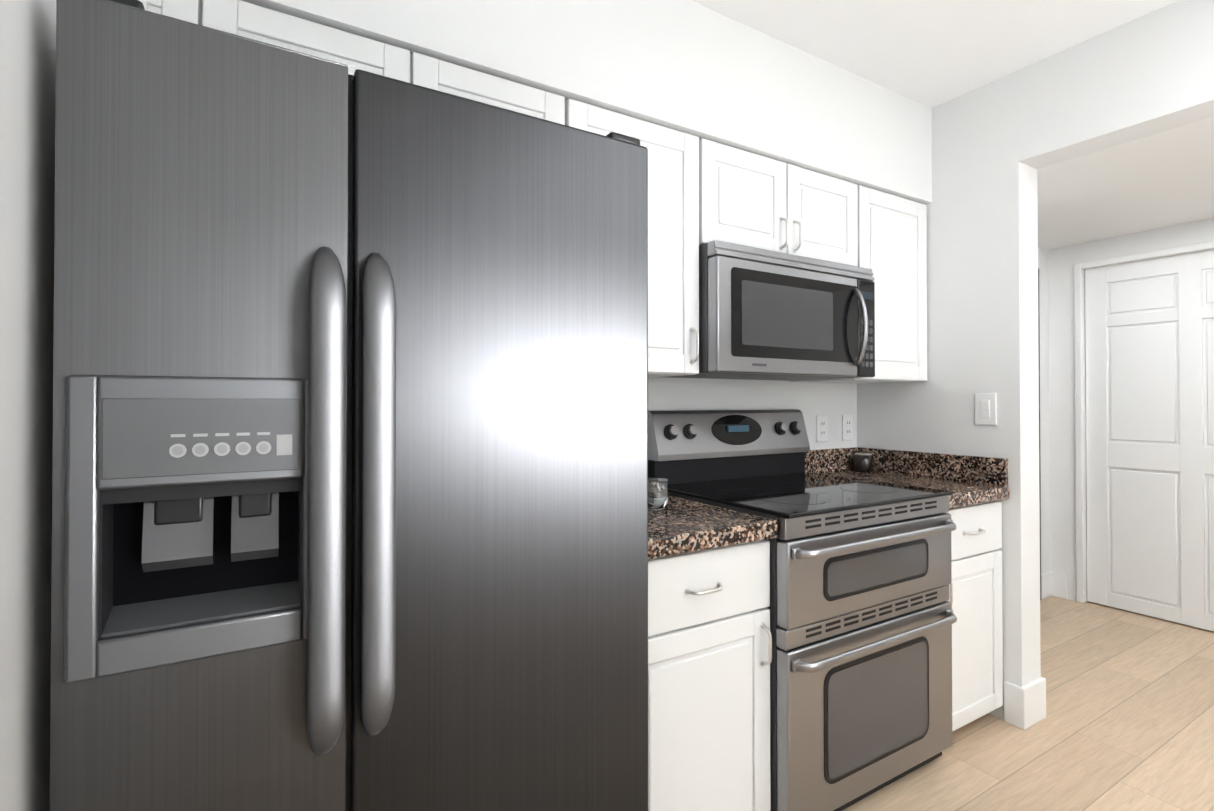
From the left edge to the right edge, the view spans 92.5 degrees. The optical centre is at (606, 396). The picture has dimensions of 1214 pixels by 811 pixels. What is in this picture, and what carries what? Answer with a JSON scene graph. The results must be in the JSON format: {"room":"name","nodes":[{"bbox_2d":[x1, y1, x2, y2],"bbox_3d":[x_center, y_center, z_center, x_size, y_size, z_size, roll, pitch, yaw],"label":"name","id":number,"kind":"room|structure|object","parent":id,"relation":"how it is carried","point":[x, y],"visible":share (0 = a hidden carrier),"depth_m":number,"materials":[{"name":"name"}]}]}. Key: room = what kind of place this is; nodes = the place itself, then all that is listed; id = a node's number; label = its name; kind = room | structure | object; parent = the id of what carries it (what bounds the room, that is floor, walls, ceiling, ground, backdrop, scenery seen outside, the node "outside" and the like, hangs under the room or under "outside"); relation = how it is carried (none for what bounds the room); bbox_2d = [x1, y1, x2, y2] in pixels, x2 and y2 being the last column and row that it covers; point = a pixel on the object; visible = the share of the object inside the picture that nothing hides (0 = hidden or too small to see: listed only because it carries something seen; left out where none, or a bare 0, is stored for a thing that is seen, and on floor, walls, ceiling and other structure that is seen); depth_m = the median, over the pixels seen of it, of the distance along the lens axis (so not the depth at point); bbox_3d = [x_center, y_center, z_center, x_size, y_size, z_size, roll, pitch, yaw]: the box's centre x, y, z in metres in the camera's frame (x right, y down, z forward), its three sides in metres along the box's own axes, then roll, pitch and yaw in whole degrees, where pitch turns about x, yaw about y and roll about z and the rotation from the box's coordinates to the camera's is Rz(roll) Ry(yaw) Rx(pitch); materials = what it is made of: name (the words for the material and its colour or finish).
{"room":"kitchen","nodes":[
{"label":"kitchen","id":0,"kind":"room"},
{"bbox_2d":[0,0,55,810],"bbox_3d":[-0.146,-0.018,-0.371,0.120,2.365,3.900,0,-1,-31],"label":"wall","id":1,"kind":"structure","parent":0,"point":[27,111],"depth_m":0.73,"materials":[{"name":"white paint"}]},
{"bbox_2d":[242,0,931,203],"bbox_3d":[0.118,-0.988,1.858,2.600,0.385,0.352,0,-1,-31],"label":"soffit","id":2,"kind":"structure","parent":0,"point":[692,68],"depth_m":1.72,"materials":[{"name":"white paint"}]},
{"bbox_2d":[648,377,856,449],"bbox_3d":[0.006,0.004,2.057,2.860,2.365,0.120,0,-1,-31],"label":"wall","id":3,"kind":"structure","parent":0,"point":[834,402],"depth_m":2.38,"materials":[{"name":"white paint"}]},
{"bbox_2d":[139,0,564,124],"bbox_3d":[-0.597,-0.671,1.438,0.940,0.253,0.332,0,-1,-31],"label":"upper cabinet","id":4,"kind":"object","parent":3,"relation":"attached to","point":[353,52],"visible":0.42,"depth_m":1.28,"materials":[{"name":"white wood"}]},
{"bbox_2d":[565,98,698,377],"bbox_3d":[0.013,-0.430,1.779,0.450,0.728,0.364,0,-1,-31],"label":"upper cabinet","id":5,"kind":"object","parent":3,"relation":"attached to","point":[673,252],"visible":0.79,"depth_m":1.71,"materials":[{"name":"white wood"}]},
{"bbox_2d":[699,138,857,266],"bbox_3d":[0.533,-0.628,2.090,0.750,0.328,0.364,0,-1,-31],"label":"upper cabinet","id":6,"kind":"object","parent":3,"relation":"attached to","point":[746,198],"visible":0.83,"depth_m":1.93,"materials":[{"name":"white wood"}]},
{"bbox_2d":[667,240,874,380],"bbox_3d":[0.556,-0.265,2.048,0.747,0.392,0.452,0,-1,-31],"label":"over-the-range microwave","id":7,"kind":"object","parent":6,"relation":"attached to","point":[764,314],"visible":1,"depth_m":1.85,"materials":[{"name":"grey metal"}]},
{"bbox_2d":[816,415,827,441],"bbox_3d":[0.940,0.140,2.534,0.072,0.116,0.009,0,-1,-31],"label":"electrical outlet","id":8,"kind":"object","parent":3,"relation":"attached to","point":[821,428],"visible":1,"depth_m":2.53,"materials":[{"name":"white plastic"}]},
{"bbox_2d":[842,415,852,440],"bbox_3d":[1.087,0.141,2.622,0.072,0.116,0.009,0,-1,-31],"label":"electrical outlet","id":9,"kind":"object","parent":3,"relation":"attached to","point":[847,427],"visible":1,"depth_m":2.62,"materials":[{"name":"white plastic"}]},
{"bbox_2d":[790,185,926,383],"bbox_3d":[1.048,-0.425,2.394,0.437,0.728,0.364,0,-1,-31],"label":"upper cabinet","id":10,"kind":"object","parent":3,"relation":"attached to","point":[892,242],"visible":0.46,"depth_m":2.27,"materials":[{"name":"white wood"}]},
{"bbox_2d":[691,0,1177,107],"bbox_3d":[1.002,-1.244,0.391,2.860,0.100,4.020,0,-1,-31],"label":"ceiling","id":11,"kind":"structure","parent":0,"point":[931,53],"depth_m":1.88,"materials":[{"name":"white paint"}]},
{"bbox_2d":[842,596,1213,810],"bbox_3d":[1.445,1.210,1.319,4.593,0.060,5.200,0,-1,-31],"label":"floor","id":12,"kind":"structure","parent":0,"point":[1126,723],"depth_m":2.02,"materials":[{"name":"brown wood"}]},
{"bbox_2d":[50,0,647,810],"bbox_3d":[-0.467,0.323,1.233,0.910,1.712,0.748,0,-1,-31],"label":"refrigerator","id":13,"kind":"object","parent":12,"relation":"on","point":[350,454],"visible":1,"depth_m":0.88,"materials":[{"name":"grey metal"}]},
{"bbox_2d":[648,540,771,810],"bbox_3d":[0.086,0.776,1.652,0.461,0.813,0.638,0,-1,-31],"label":"base cabinet","id":14,"kind":"object","parent":12,"relation":"on","point":[709,647],"visible":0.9,"depth_m":1.42,"materials":[{"name":"white painted wood"},{"name":"brushed metal"}]},
{"bbox_2d":[648,495,776,558],"bbox_3d":[0.084,0.296,1.660,0.461,0.146,0.632,0,-1,-31],"label":"countertop","id":15,"kind":"structure","parent":14,"relation":"on","point":[680,526],"depth_m":1.45,"materials":[{"name":"brown stone"}]},
{"bbox_2d":[648,478,667,511],"bbox_3d":[0.131,0.280,1.658,0.086,0.085,0.086,0,-1,-31],"label":"glass jar","id":16,"kind":"object","parent":15,"relation":"on","point":[657,494],"visible":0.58,"depth_m":1.62,"materials":[{"name":"white"}]},
{"bbox_2d":[648,409,956,810],"bbox_3d":[0.632,0.618,1.937,0.754,1.135,0.692,0,-1,-31],"label":"range","id":17,"kind":"object","parent":12,"relation":"on","point":[863,618],"visible":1,"depth_m":1.68,"materials":[{"name":"grey metal"}]},
{"bbox_2d":[946,501,1002,731],"bbox_3d":[1.125,0.781,2.269,0.421,0.813,0.638,0,-1,-31],"label":"base cabinet","id":18,"kind":"object","parent":12,"relation":"on","point":[975,592],"visible":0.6,"depth_m":2.04,"materials":[{"name":"white painted wood"},{"name":"brushed metal"}]},
{"bbox_2d":[805,447,1009,508],"bbox_3d":[1.123,0.301,2.277,0.422,0.146,0.632,0,-1,-31],"label":"countertop","id":19,"kind":"structure","parent":18,"relation":"on","point":[966,480],"depth_m":2.30,"materials":[{"name":"brown stone"}]},
{"bbox_2d":[853,453,872,472],"bbox_3d":[1.125,0.285,2.550,0.080,0.090,0.080,0,-1,-31],"label":"candle jar","id":20,"kind":"object","parent":19,"relation":"on","point":[862,462],"visible":0.98,"depth_m":2.52,"materials":[{"name":"grey"}]},
{"bbox_2d":[857,0,1213,719],"bbox_3d":[2.201,-0.006,1.023,0.140,2.365,3.900,0,-1,-31],"label":"wall","id":21,"kind":"structure","parent":0,"point":[982,267],"depth_m":2.13,"materials":[{"name":"white paint"}]},
{"bbox_2d":[975,393,996,424],"bbox_3d":[1.423,0.047,2.184,0.011,0.120,0.076,0,-1,-31],"label":"switch plate","id":22,"kind":"object","parent":21,"relation":"attached to","point":[985,408],"visible":1,"depth_m":2.18,"materials":[{"name":"white plastic"}]},
{"bbox_2d":[1004,677,1045,720],"bbox_3d":[1.458,1.117,2.414,0.013,0.145,0.631,0,-1,-31],"label":"baseboard","id":23,"kind":"structure","parent":21,"relation":"attached to","point":[1024,707],"depth_m":2.10,"materials":[{"name":"white wood"}]},
{"bbox_2d":[1038,247,1049,573],"bbox_3d":[1.942,0.151,3.176,1.613,2.090,0.170,0,-1,-31],"label":"wall","id":24,"kind":"structure","parent":0,"point":[1044,397],"depth_m":3.48,"materials":[{"name":"white paint"}]},
{"bbox_2d":[1038,268,1040,599],"bbox_3d":[2.154,0.218,3.267,0.868,1.958,0.170,0,-1,-31],"label":"entry door","id":25,"kind":"structure","parent":24,"relation":"in","point":[1039,429],"depth_m":3.43,"materials":[{"name":"grey wood"}]},
{"bbox_2d":[1037,117,1213,249],"bbox_3d":[2.675,-0.954,2.069,1.733,0.100,5.200,0,-1,-31],"label":"ceiling","id":26,"kind":"structure","parent":0,"point":[1160,180],"depth_m":2.51,"materials":[{"name":"white paint"}]},
{"bbox_2d":[1048,218,1213,600],"bbox_3d":[3.368,0.145,2.471,0.120,2.090,5.200,0,-1,-31],"label":"wall","id":27,"kind":"structure","parent":0,"point":[1062,261],"depth_m":3.44,"materials":[{"name":"white paint"}]},
{"bbox_2d":[1074,241,1213,602],"bbox_3d":[3.028,0.208,3.007,0.116,1.972,0.964,0,-1,-31],"label":"trim","id":28,"kind":"structure","parent":27,"relation":"attached to","point":[1080,431],"depth_m":3.37,"materials":[{"name":"white wood"}]},
{"bbox_2d":[1085,249,1213,631],"bbox_3d":[3.012,0.221,2.997,0.085,1.930,0.890,0,-1,-31],"label":"closet door","id":29,"kind":"structure","parent":27,"relation":"in","point":[1149,333],"depth_m":3.13,"materials":[{"name":"white wood"}]}
]}

